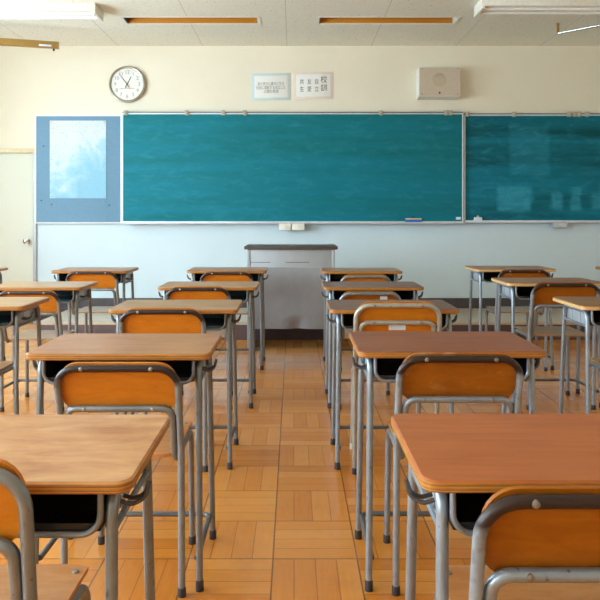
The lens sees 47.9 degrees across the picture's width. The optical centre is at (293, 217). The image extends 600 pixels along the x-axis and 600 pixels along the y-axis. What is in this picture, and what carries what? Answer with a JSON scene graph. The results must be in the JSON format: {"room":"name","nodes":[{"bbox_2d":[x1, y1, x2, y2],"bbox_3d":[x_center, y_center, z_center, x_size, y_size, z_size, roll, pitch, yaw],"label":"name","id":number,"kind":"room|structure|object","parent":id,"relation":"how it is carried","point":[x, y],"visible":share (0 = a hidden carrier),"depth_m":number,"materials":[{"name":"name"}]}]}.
{"room":"classroom","nodes":[
{"label":"classroom","id":0,"kind":"room"},
{"bbox_2d":[0,46,599,297],"bbox_3d":[0.150,-0.378,7.855,8.800,3.195,0.150,0,0,0],"label":"wall","id":1,"kind":"structure","parent":0,"point":[69,80],"depth_m":7.78,"materials":[{"name":"beige paint"}]},
{"bbox_2d":[0,153,32,322],"bbox_3d":[-3.429,0.234,7.779,0.877,1.957,0.121,0,0,0],"label":"door","id":2,"kind":"structure","parent":1,"relation":"in","point":[16,169],"depth_m":7.80,"materials":[{"name":"paint"}]},
{"bbox_2d":[0,149,34,152],"bbox_3d":[-3.430,-0.768,7.819,0.959,0.047,0.122,0,0,0],"label":"trim","id":3,"kind":"structure","parent":1,"relation":"attached to","point":[1,150],"depth_m":7.76,"materials":[{"name":"beige wood"}]},
{"bbox_2d":[33,153,36,323],"bbox_3d":[-3.430,0.214,7.820,0.959,2.012,0.120,0,0,0],"label":"trim","id":4,"kind":"structure","parent":1,"relation":"attached to","point":[34,223],"depth_m":7.76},
{"bbox_2d":[35,115,121,222],"bbox_3d":[-2.461,-0.553,7.755,0.989,1.241,0.049,0,0,0],"label":"bulletin board","id":5,"kind":"object","parent":1,"relation":"attached to","point":[62,210],"visible":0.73,"depth_m":7.74,"materials":[{"name":"blue fabric"}]},
{"bbox_2d":[50,121,105,197],"bbox_3d":[-2.464,-0.665,7.727,0.645,0.888,0.010,0,0,0],"label":"poster","id":6,"kind":"object","parent":5,"relation":"attached to","point":[77,148],"visible":1,"depth_m":7.73,"materials":[{"name":"blue paper"}]},
{"bbox_2d":[109,66,145,102],"bbox_3d":[-1.907,-1.528,7.755,0.422,0.422,0.049,0,0,0],"label":"wall clock","id":7,"kind":"object","parent":1,"relation":"attached to","point":[127,84],"visible":1,"depth_m":7.75,"materials":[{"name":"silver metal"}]},
{"bbox_2d":[252,73,289,100],"bbox_3d":[-0.259,-1.505,7.775,0.442,0.312,0.009,-1,0,0],"label":"notice","id":8,"kind":"object","parent":1,"relation":"attached to","point":[265,86],"visible":1,"depth_m":7.77,"materials":[{"name":"paper"}]},
{"bbox_2d":[41,298,534,319],"bbox_3d":[0.812,1.073,7.772,7.475,0.295,0.015,0,0,0],"label":"baseboard","id":9,"kind":"structure","parent":1,"relation":"attached to","point":[456,302],"depth_m":7.76,"materials":[{"name":"plastic"}]},
{"bbox_2d":[121,110,463,229],"bbox_3d":[-0.009,-0.539,7.706,3.887,1.363,0.146,0,0,0],"label":"chalkboard","id":10,"kind":"object","parent":1,"relation":"attached to","point":[284,169],"visible":1,"depth_m":7.70,"materials":[{"name":"metal"}]},
{"bbox_2d":[405,217,421,221],"bbox_3d":[1.361,0.021,7.668,0.185,0.065,0.040,0,0,0],"label":"eraser","id":11,"kind":"object","parent":10,"relation":"on","point":[411,219],"visible":1,"depth_m":7.65,"materials":[{"name":"blue fabric"}]},
{"bbox_2d":[293,72,332,98],"bbox_3d":[0.228,-1.519,7.775,0.454,0.314,0.009,-1,0,0],"label":"notice","id":12,"kind":"object","parent":1,"relation":"attached to","point":[307,85],"visible":1,"depth_m":7.77,"materials":[{"name":"paper"}]},
{"bbox_2d":[416,67,460,99],"bbox_3d":[1.647,-1.523,7.685,0.472,0.341,0.190,0,0,0],"label":"wall speaker","id":13,"kind":"object","parent":1,"relation":"attached to","point":[432,83],"visible":1,"depth_m":7.60,"materials":[{"name":"beige plastic"}]},
{"bbox_2d":[433,73,445,86],"bbox_3d":[1.642,-1.549,7.600,0.152,0.152,0.011,0,0,0],"label":"grille","id":14,"kind":"object","parent":13,"relation":"attached to","point":[439,79],"depth_m":7.60,"materials":[{"name":"beige plastic"}]},
{"bbox_2d":[463,112,599,227],"bbox_3d":[2.958,-0.548,7.723,2.009,1.322,0.111,0,0,0],"label":"chalkboard","id":15,"kind":"object","parent":1,"relation":"attached to","point":[518,167],"visible":1,"depth_m":7.74,"materials":[{"name":"metal"}]},
{"bbox_2d":[474,216,481,220],"bbox_3d":[2.102,0.009,7.704,0.090,0.065,0.040,0,0,0],"label":"eraser","id":16,"kind":"object","parent":15,"relation":"on","point":[477,218],"visible":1,"depth_m":7.68,"materials":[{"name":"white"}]},
{"bbox_2d":[0,323,599,599],"bbox_3d":[0.150,1.270,2.690,9.200,0.100,10.580,0,0,0],"label":"floor","id":17,"kind":"structure","parent":0,"point":[285,518],"depth_m":2.92,"materials":[{"name":"brown wood"}]},
{"bbox_2d":[0,267,7,360],"bbox_3d":[-2.745,0.823,5.602,0.636,0.795,0.401,0,0,0],"label":"school desk","id":18,"kind":"object","parent":17,"relation":"on","point":[1,268],"visible":0.48,"depth_m":5.76,"materials":[{"name":"metal"}]},
{"bbox_2d":[0,361,18,414],"bbox_3d":[-1.640,0.822,3.393,0.405,0.797,0.484,0,0,0],"label":"chair","id":19,"kind":"object","parent":17,"relation":"on","point":[5,366],"visible":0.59,"depth_m":3.50,"materials":[{"name":"wood"}]},
{"bbox_2d":[0,297,48,414],"bbox_3d":[-1.620,0.825,3.467,0.636,0.791,0.401,0,0,0],"label":"school desk","id":20,"kind":"object","parent":17,"relation":"on","point":[18,312],"visible":0.77,"depth_m":3.38,"materials":[{"name":"metal"}]},
{"bbox_2d":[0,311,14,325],"bbox_3d":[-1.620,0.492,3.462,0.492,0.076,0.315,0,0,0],"label":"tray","id":21,"kind":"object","parent":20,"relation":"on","point":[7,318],"depth_m":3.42,"materials":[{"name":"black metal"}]},
{"bbox_2d":[0,311,38,327],"bbox_3d":[-1.620,0.498,3.446,0.539,0.088,0.304,0,0,0],"label":"tray","id":22,"kind":"object","parent":20,"relation":"on","point":[18,319],"depth_m":3.41,"materials":[{"name":"black metal"}]},
{"bbox_2d":[0,290,74,411],"bbox_3d":[-1.643,0.833,4.393,0.405,0.774,0.484,0,0,0],"label":"chair","id":23,"kind":"object","parent":17,"relation":"on","point":[53,306],"visible":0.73,"depth_m":4.23,"materials":[{"name":"wood"}]},
{"bbox_2d":[0,458,90,599],"bbox_3d":[-0.617,0.803,1.286,0.405,0.834,0.449,0,0,0],"label":"chair","id":24,"kind":"object","parent":17,"relation":"on","point":[21,578],"visible":1,"depth_m":1.09,"materials":[{"name":"wood"}]},
{"bbox_2d":[0,281,97,393],"bbox_3d":[-1.663,0.833,4.517,0.636,0.776,0.401,0,0,0],"label":"school desk","id":25,"kind":"object","parent":17,"relation":"on","point":[67,291],"visible":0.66,"depth_m":4.50,"materials":[{"name":"wood"}]},
{"bbox_2d":[0,291,74,301],"bbox_3d":[-1.663,0.506,4.513,0.492,0.074,0.315,0,0,0],"label":"tray","id":26,"kind":"object","parent":25,"relation":"on","point":[64,296],"depth_m":4.62,"materials":[{"name":"black metal"}]},
{"bbox_2d":[60,291,89,302],"bbox_3d":[-1.663,0.512,4.496,0.539,0.086,0.304,0,0,0],"label":"tray","id":27,"kind":"object","parent":25,"relation":"on","point":[65,296],"depth_m":4.50,"materials":[{"name":"black metal"}]},
{"bbox_2d":[0,415,169,599],"bbox_3d":[-0.580,0.833,1.331,0.636,0.776,0.401,0,0,0],"label":"school desk","id":28,"kind":"object","parent":17,"relation":"on","point":[78,471],"visible":1,"depth_m":1.27,"materials":[{"name":"brown wood"}]},
{"bbox_2d":[30,494,105,530],"bbox_3d":[-0.580,0.506,1.327,0.492,0.074,0.315,0,0,0],"label":"tray","id":29,"kind":"object","parent":28,"relation":"on","point":[52,512],"depth_m":1.23,"materials":[{"name":"metal"}]},
{"bbox_2d":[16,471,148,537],"bbox_3d":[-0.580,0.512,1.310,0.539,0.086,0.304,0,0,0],"label":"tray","id":30,"kind":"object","parent":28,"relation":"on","point":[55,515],"depth_m":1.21,"materials":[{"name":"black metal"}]},
{"bbox_2d":[66,271,119,332],"bbox_3d":[-1.585,0.818,5.528,0.417,0.804,0.484,0,0,0],"label":"chair","id":31,"kind":"object","parent":17,"relation":"on","point":[107,280],"visible":0.57,"depth_m":5.33,"materials":[{"name":"wood"}]},
{"bbox_2d":[51,267,138,329],"bbox_3d":[-1.635,0.823,5.602,0.649,0.795,0.401,0,0,0],"label":"school desk","id":32,"kind":"object","parent":17,"relation":"on","point":[124,275],"visible":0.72,"depth_m":5.54,"materials":[{"name":"wood"}]},
{"bbox_2d":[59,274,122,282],"bbox_3d":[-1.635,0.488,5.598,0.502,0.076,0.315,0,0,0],"label":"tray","id":33,"kind":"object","parent":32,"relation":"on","point":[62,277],"depth_m":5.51,"materials":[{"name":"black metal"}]},
{"bbox_2d":[58,274,132,283],"bbox_3d":[-1.635,0.494,5.581,0.550,0.088,0.304,0,0,0],"label":"tray","id":34,"kind":"object","parent":32,"relation":"on","point":[122,278],"depth_m":5.53,"materials":[{"name":"metal"}]},
{"bbox_2d":[26,333,221,591],"bbox_3d":[-0.578,0.833,2.400,0.636,0.776,0.401,0,0,0],"label":"school desk","id":35,"kind":"object","parent":17,"relation":"on","point":[188,354],"visible":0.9,"depth_m":2.31,"materials":[{"name":"metal"}]},
{"bbox_2d":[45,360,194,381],"bbox_3d":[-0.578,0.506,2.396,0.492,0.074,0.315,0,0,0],"label":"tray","id":36,"kind":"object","parent":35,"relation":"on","point":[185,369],"depth_m":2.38,"materials":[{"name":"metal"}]},
{"bbox_2d":[42,360,210,384],"bbox_3d":[-0.578,0.512,2.379,0.539,0.086,0.304,0,0,0],"label":"tray","id":37,"kind":"object","parent":35,"relation":"on","point":[187,371],"depth_m":2.33,"materials":[{"name":"black metal"}]},
{"bbox_2d":[53,362,195,597],"bbox_3d":[-0.549,0.836,2.323,0.405,0.770,0.484,0,0,0],"label":"chair","id":38,"kind":"object","parent":17,"relation":"on","point":[83,386],"visible":0.53,"depth_m":2.13,"materials":[{"name":"wood"}]},
{"bbox_2d":[119,308,207,471],"bbox_3d":[-0.617,0.822,3.393,0.413,0.796,0.484,0,0,0],"label":"chair","id":39,"kind":"object","parent":17,"relation":"on","point":[134,320],"visible":0.3,"depth_m":3.19,"materials":[{"name":"wood"}]},
{"bbox_2d":[109,300,242,469],"bbox_3d":[-0.588,0.833,3.467,0.655,0.776,0.401,0,0,0],"label":"school desk","id":40,"kind":"object","parent":17,"relation":"on","point":[218,315],"visible":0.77,"depth_m":3.41,"materials":[{"name":"metal"}]},
{"bbox_2d":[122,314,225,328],"bbox_3d":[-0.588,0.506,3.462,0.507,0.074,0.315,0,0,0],"label":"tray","id":41,"kind":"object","parent":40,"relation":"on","point":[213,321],"depth_m":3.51,"materials":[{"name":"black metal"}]},
{"bbox_2d":[120,314,233,330],"bbox_3d":[-0.588,0.512,3.446,0.555,0.086,0.304,0,0,0],"label":"tray","id":42,"kind":"object","parent":40,"relation":"on","point":[214,322],"depth_m":3.41,"materials":[{"name":"black metal"}]},
{"bbox_2d":[166,286,232,407],"bbox_3d":[-0.596,0.825,4.443,0.413,0.791,0.484,0,0,0],"label":"chair","id":43,"kind":"object","parent":17,"relation":"on","point":[177,292],"visible":0.32,"depth_m":4.24,"materials":[{"name":"wood"}]},
{"bbox_2d":[158,281,258,408],"bbox_3d":[-0.555,0.833,4.517,0.665,0.776,0.401,0,0,0],"label":"school desk","id":44,"kind":"object","parent":17,"relation":"on","point":[238,290],"visible":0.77,"depth_m":4.50,"materials":[{"name":"wood"}]},
{"bbox_2d":[228,291,247,301],"bbox_3d":[-0.555,0.506,4.513,0.514,0.074,0.315,0,0,0],"label":"tray","id":45,"kind":"object","parent":44,"relation":"on","point":[235,295],"depth_m":4.67,"materials":[{"name":"black metal"}]},
{"bbox_2d":[200,271,252,314],"bbox_3d":[-0.526,0.820,5.528,0.426,0.800,0.484,0,0,0],"label":"chair","id":46,"kind":"object","parent":17,"relation":"on","point":[209,275],"visible":0.19,"depth_m":5.32,"materials":[{"name":"wood"}]},
{"bbox_2d":[187,267,267,369],"bbox_3d":[-0.538,0.823,5.602,0.668,0.796,0.401,0,0,0],"label":"school desk","id":47,"kind":"object","parent":17,"relation":"on","point":[257,273],"visible":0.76,"depth_m":5.53,"materials":[{"name":"wood"}]},
{"bbox_2d":[195,273,257,280],"bbox_3d":[-0.538,0.487,5.598,0.517,0.076,0.315,0,0,0],"label":"tray","id":48,"kind":"object","parent":47,"relation":"on","point":[197,275],"depth_m":5.75,"materials":[{"name":"black metal"}]},
{"bbox_2d":[244,244,337,347],"bbox_3d":[-0.023,0.743,6.465,0.863,0.955,0.490,0,0,0],"label":"lectern","id":49,"kind":"object","parent":17,"relation":"on","point":[293,298],"visible":0.75,"depth_m":6.25,"materials":[{"name":"metal"}]},
{"bbox_2d":[41,308,596,339],"bbox_3d":[0.420,1.131,7.252,5.960,0.179,1.023,0,0,0],"label":"platform","id":50,"kind":"object","parent":17,"relation":"on","point":[101,322],"visible":0.13,"depth_m":6.75,"materials":[{"name":"brown wood"}]},
{"bbox_2d":[320,268,401,368],"bbox_3d":[0.553,0.825,5.602,0.674,0.791,0.401,0,0,0],"label":"school desk","id":51,"kind":"object","parent":17,"relation":"on","point":[331,274],"visible":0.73,"depth_m":5.59,"materials":[{"name":"metal"}]},
{"bbox_2d":[330,274,393,280],"bbox_3d":[0.553,0.492,5.598,0.522,0.076,0.315,0,0,0],"label":"tray","id":52,"kind":"object","parent":51,"relation":"on","point":[333,277],"depth_m":5.75,"materials":[{"name":"metal"}]},
{"bbox_2d":[341,275,390,370],"bbox_3d":[0.567,0.834,5.528,0.417,0.773,0.484,0,0,0],"label":"chair","id":53,"kind":"object","parent":17,"relation":"on","point":[346,277],"visible":0.13,"depth_m":5.31,"materials":[{"name":"wood"}]},
{"bbox_2d":[339,291,400,409],"bbox_3d":[0.480,0.840,4.443,0.405,0.761,0.484,0,0,0],"label":"chair","id":54,"kind":"object","parent":17,"relation":"on","point":[349,295],"visible":0.3,"depth_m":4.23,"materials":[{"name":"wood"}]},
{"bbox_2d":[321,281,423,408],"bbox_3d":[0.517,0.833,4.517,0.671,0.776,0.401,0,0,0],"label":"school desk","id":55,"kind":"object","parent":17,"relation":"on","point":[407,290],"visible":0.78,"depth_m":4.42,"materials":[{"name":"wood"}]},
{"bbox_2d":[328,291,414,299],"bbox_3d":[0.517,0.512,4.496,0.568,0.086,0.304,0,0,0],"label":"tray","id":56,"kind":"object","parent":55,"relation":"on","point":[332,295],"depth_m":4.56,"materials":[{"name":"grey metal"}]},
{"bbox_2d":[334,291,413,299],"bbox_3d":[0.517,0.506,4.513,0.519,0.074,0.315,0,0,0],"label":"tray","id":57,"kind":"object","parent":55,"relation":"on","point":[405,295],"depth_m":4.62,"materials":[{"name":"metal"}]},
{"bbox_2d":[326,300,458,469],"bbox_3d":[0.493,0.833,3.467,0.658,0.776,0.401,0,0,0],"label":"school desk","id":58,"kind":"object","parent":17,"relation":"on","point":[343,311],"visible":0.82,"depth_m":3.35,"materials":[{"name":"metal"}]},
{"bbox_2d":[335,314,447,330],"bbox_3d":[0.493,0.512,3.446,0.558,0.086,0.304,0,0,0],"label":"tray","id":59,"kind":"object","parent":58,"relation":"on","point":[345,321],"depth_m":3.32,"materials":[{"name":"metal"}]},
{"bbox_2d":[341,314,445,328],"bbox_3d":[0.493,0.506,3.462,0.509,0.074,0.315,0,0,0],"label":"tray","id":60,"kind":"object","parent":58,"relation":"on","point":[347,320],"depth_m":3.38,"materials":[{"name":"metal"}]},
{"bbox_2d":[350,301,441,474],"bbox_3d":[0.486,0.805,3.363,0.417,0.830,0.484,0,0,0],"label":"chair","id":61,"kind":"object","parent":17,"relation":"on","point":[370,315],"visible":0.44,"depth_m":3.16,"materials":[{"name":"wood"}]},
{"bbox_2d":[349,331,545,591],"bbox_3d":[0.523,0.829,2.400,0.649,0.784,0.401,0,0,0],"label":"school desk","id":62,"kind":"object","parent":17,"relation":"on","point":[381,354],"visible":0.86,"depth_m":2.31,"materials":[{"name":"metal"}]},
{"bbox_2d":[360,358,529,382],"bbox_3d":[0.523,0.505,2.379,0.550,0.087,0.304,0,0,0],"label":"tray","id":63,"kind":"object","parent":62,"relation":"on","point":[383,369],"depth_m":2.27,"materials":[{"name":"black metal"}]},
{"bbox_2d":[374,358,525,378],"bbox_3d":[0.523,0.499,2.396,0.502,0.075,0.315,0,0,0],"label":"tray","id":64,"kind":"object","parent":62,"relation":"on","point":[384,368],"depth_m":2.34,"materials":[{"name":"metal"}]},
{"bbox_2d":[383,352,523,596],"bbox_3d":[0.521,0.822,2.333,0.405,0.797,0.484,0,0,0],"label":"chair","id":65,"kind":"object","parent":17,"relation":"on","point":[422,377],"visible":0.48,"depth_m":2.13,"materials":[{"name":"wood"}]},
{"bbox_2d":[391,414,599,599],"bbox_3d":[0.522,0.832,1.331,0.636,0.778,0.401,0,0,0],"label":"school desk","id":66,"kind":"object","parent":17,"relation":"on","point":[462,460],"visible":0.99,"depth_m":1.27,"materials":[{"name":"wood"}]},
{"bbox_2d":[411,470,472,536],"bbox_3d":[0.522,0.510,1.310,0.539,0.086,0.304,0,0,0],"label":"tray","id":67,"kind":"object","parent":66,"relation":"on","point":[456,509],"depth_m":1.18,"materials":[{"name":"metal"}]},
{"bbox_2d":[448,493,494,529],"bbox_3d":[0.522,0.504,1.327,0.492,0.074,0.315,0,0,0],"label":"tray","id":68,"kind":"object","parent":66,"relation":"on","point":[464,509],"depth_m":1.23,"materials":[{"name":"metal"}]},
{"bbox_2d":[465,266,555,369],"bbox_3d":[1.793,0.817,5.602,0.660,0.808,0.401,0,0,0],"label":"school desk","id":69,"kind":"object","parent":17,"relation":"on","point":[479,274],"visible":0.49,"depth_m":5.48,"materials":[{"name":"metal"}]},
{"bbox_2d":[482,272,499,281],"bbox_3d":[1.786,0.476,5.598,0.522,0.077,0.315,0,0,0],"label":"tray","id":70,"kind":"object","parent":69,"relation":"on","point":[486,276],"depth_m":5.75,"materials":[{"name":"metal"}]},
{"bbox_2d":[434,485,599,599],"bbox_3d":[0.481,0.822,1.271,0.405,0.798,0.469,0,0,0],"label":"chair","id":71,"kind":"object","parent":17,"relation":"on","point":[534,542],"visible":0.84,"depth_m":1.07,"materials":[{"name":"wood"}]},
{"bbox_2d":[485,269,549,370],"bbox_3d":[1.810,0.813,5.528,0.426,0.815,0.484,0,0,0],"label":"chair","id":72,"kind":"object","parent":17,"relation":"on","point":[507,273],"visible":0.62,"depth_m":5.36,"materials":[{"name":"wood"}]},
{"bbox_2d":[491,278,599,407],"bbox_3d":[1.697,0.819,4.517,0.648,0.803,0.401,0,0,0],"label":"school desk","id":73,"kind":"object","parent":17,"relation":"on","point":[511,288],"visible":0.48,"depth_m":4.53,"materials":[{"name":"wood"}]},
{"bbox_2d":[499,286,529,299],"bbox_3d":[1.690,0.487,4.496,0.560,0.089,0.304,0,0,0],"label":"tray","id":74,"kind":"object","parent":73,"relation":"on","point":[511,292],"depth_m":4.52,"materials":[{"name":"metal"}]},
{"bbox_2d":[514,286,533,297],"bbox_3d":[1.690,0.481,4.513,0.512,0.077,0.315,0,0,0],"label":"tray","id":75,"kind":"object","parent":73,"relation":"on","point":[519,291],"depth_m":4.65,"materials":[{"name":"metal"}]},
{"bbox_2d":[515,282,599,409],"bbox_3d":[1.702,0.812,4.443,0.442,0.817,0.484,0,0,0],"label":"chair","id":76,"kind":"object","parent":17,"relation":"on","point":[542,294],"visible":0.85,"depth_m":4.26,"materials":[{"name":"wood"}]},
{"bbox_2d":[553,297,599,413],"bbox_3d":[1.724,0.824,3.467,0.654,0.793,0.401,0,0,0],"label":"school desk","id":77,"kind":"object","parent":17,"relation":"on","point":[583,311],"visible":0.77,"depth_m":3.44,"materials":[{"name":"metal"}]},
{"bbox_2d":[564,311,599,327],"bbox_3d":[1.717,0.496,3.446,0.566,0.088,0.304,0,0,0],"label":"tray","id":78,"kind":"object","parent":77,"relation":"on","point":[583,318],"depth_m":3.41,"materials":[{"name":"grey metal"}]},
{"bbox_2d":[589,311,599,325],"bbox_3d":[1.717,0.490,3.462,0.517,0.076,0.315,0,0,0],"label":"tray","id":79,"kind":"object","parent":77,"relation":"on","point":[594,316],"depth_m":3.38,"materials":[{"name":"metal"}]},
{"bbox_2d":[585,357,599,413],"bbox_3d":[1.772,0.823,3.468,0.405,0.795,0.524,0,0,0],"label":"chair","id":80,"kind":"object","parent":17,"relation":"on","point":[595,362],"visible":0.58,"depth_m":3.61,"materials":[{"name":"wood"}]},
{"bbox_2d":[0,0,599,45],"bbox_3d":[0.150,-2.100,2.690,9.200,0.250,10.580,0,0,0],"label":"ceiling","id":81,"kind":"structure","parent":0,"point":[283,22],"depth_m":7.02,"materials":[{"name":"white paint"}]},
{"bbox_2d":[0,38,59,50],"bbox_3d":[-3.112,-1.835,6.694,1.506,0.280,0.058,0,0,-16],"label":"hanging rail","id":82,"kind":"object","parent":81,"relation":"hanging from","point":[53,45],"visible":1,"depth_m":6.80,"materials":[{"name":"brown wood"}]},
{"bbox_2d":[0,3,103,21],"bbox_3d":[-2.446,-1.926,6.350,1.248,0.098,0.280,0,0,0],"label":"ceiling light","id":83,"kind":"object","parent":81,"relation":"attached to","point":[7,10],"visible":1,"depth_m":6.24,"materials":[{"name":"white plastic"}]},
{"bbox_2d":[120,17,260,24],"bbox_3d":[-1.020,-2.072,6.771,1.380,0.205,0.254,0,0,0],"label":"recessed light","id":84,"kind":"object","parent":81,"relation":"in","point":[127,20],"visible":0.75,"depth_m":6.87,"materials":[{"name":"plastic"}]},
{"bbox_2d":[317,17,460,24],"bbox_3d":[0.943,-2.072,6.771,1.415,0.205,0.254,0,0,0],"label":"recessed light","id":85,"kind":"object","parent":81,"relation":"in","point":[453,20],"visible":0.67,"depth_m":6.87,"materials":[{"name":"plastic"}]},
{"bbox_2d":[474,0,599,16],"bbox_3d":[2.315,-1.926,6.200,1.250,0.098,0.280,0,0,0],"label":"ceiling light","id":86,"kind":"object","parent":81,"relation":"attached to","point":[483,7],"visible":1,"depth_m":6.12,"materials":[{"name":"white plastic"}]},
{"bbox_2d":[557,23,599,33],"bbox_3d":[3.286,-1.919,6.301,1.683,0.111,0.029,0,0,44],"label":"curtain rod","id":87,"kind":"object","parent":81,"relation":"attached to","point":[597,25],"visible":1,"depth_m":6.74,"materials":[{"name":"beige metal"}]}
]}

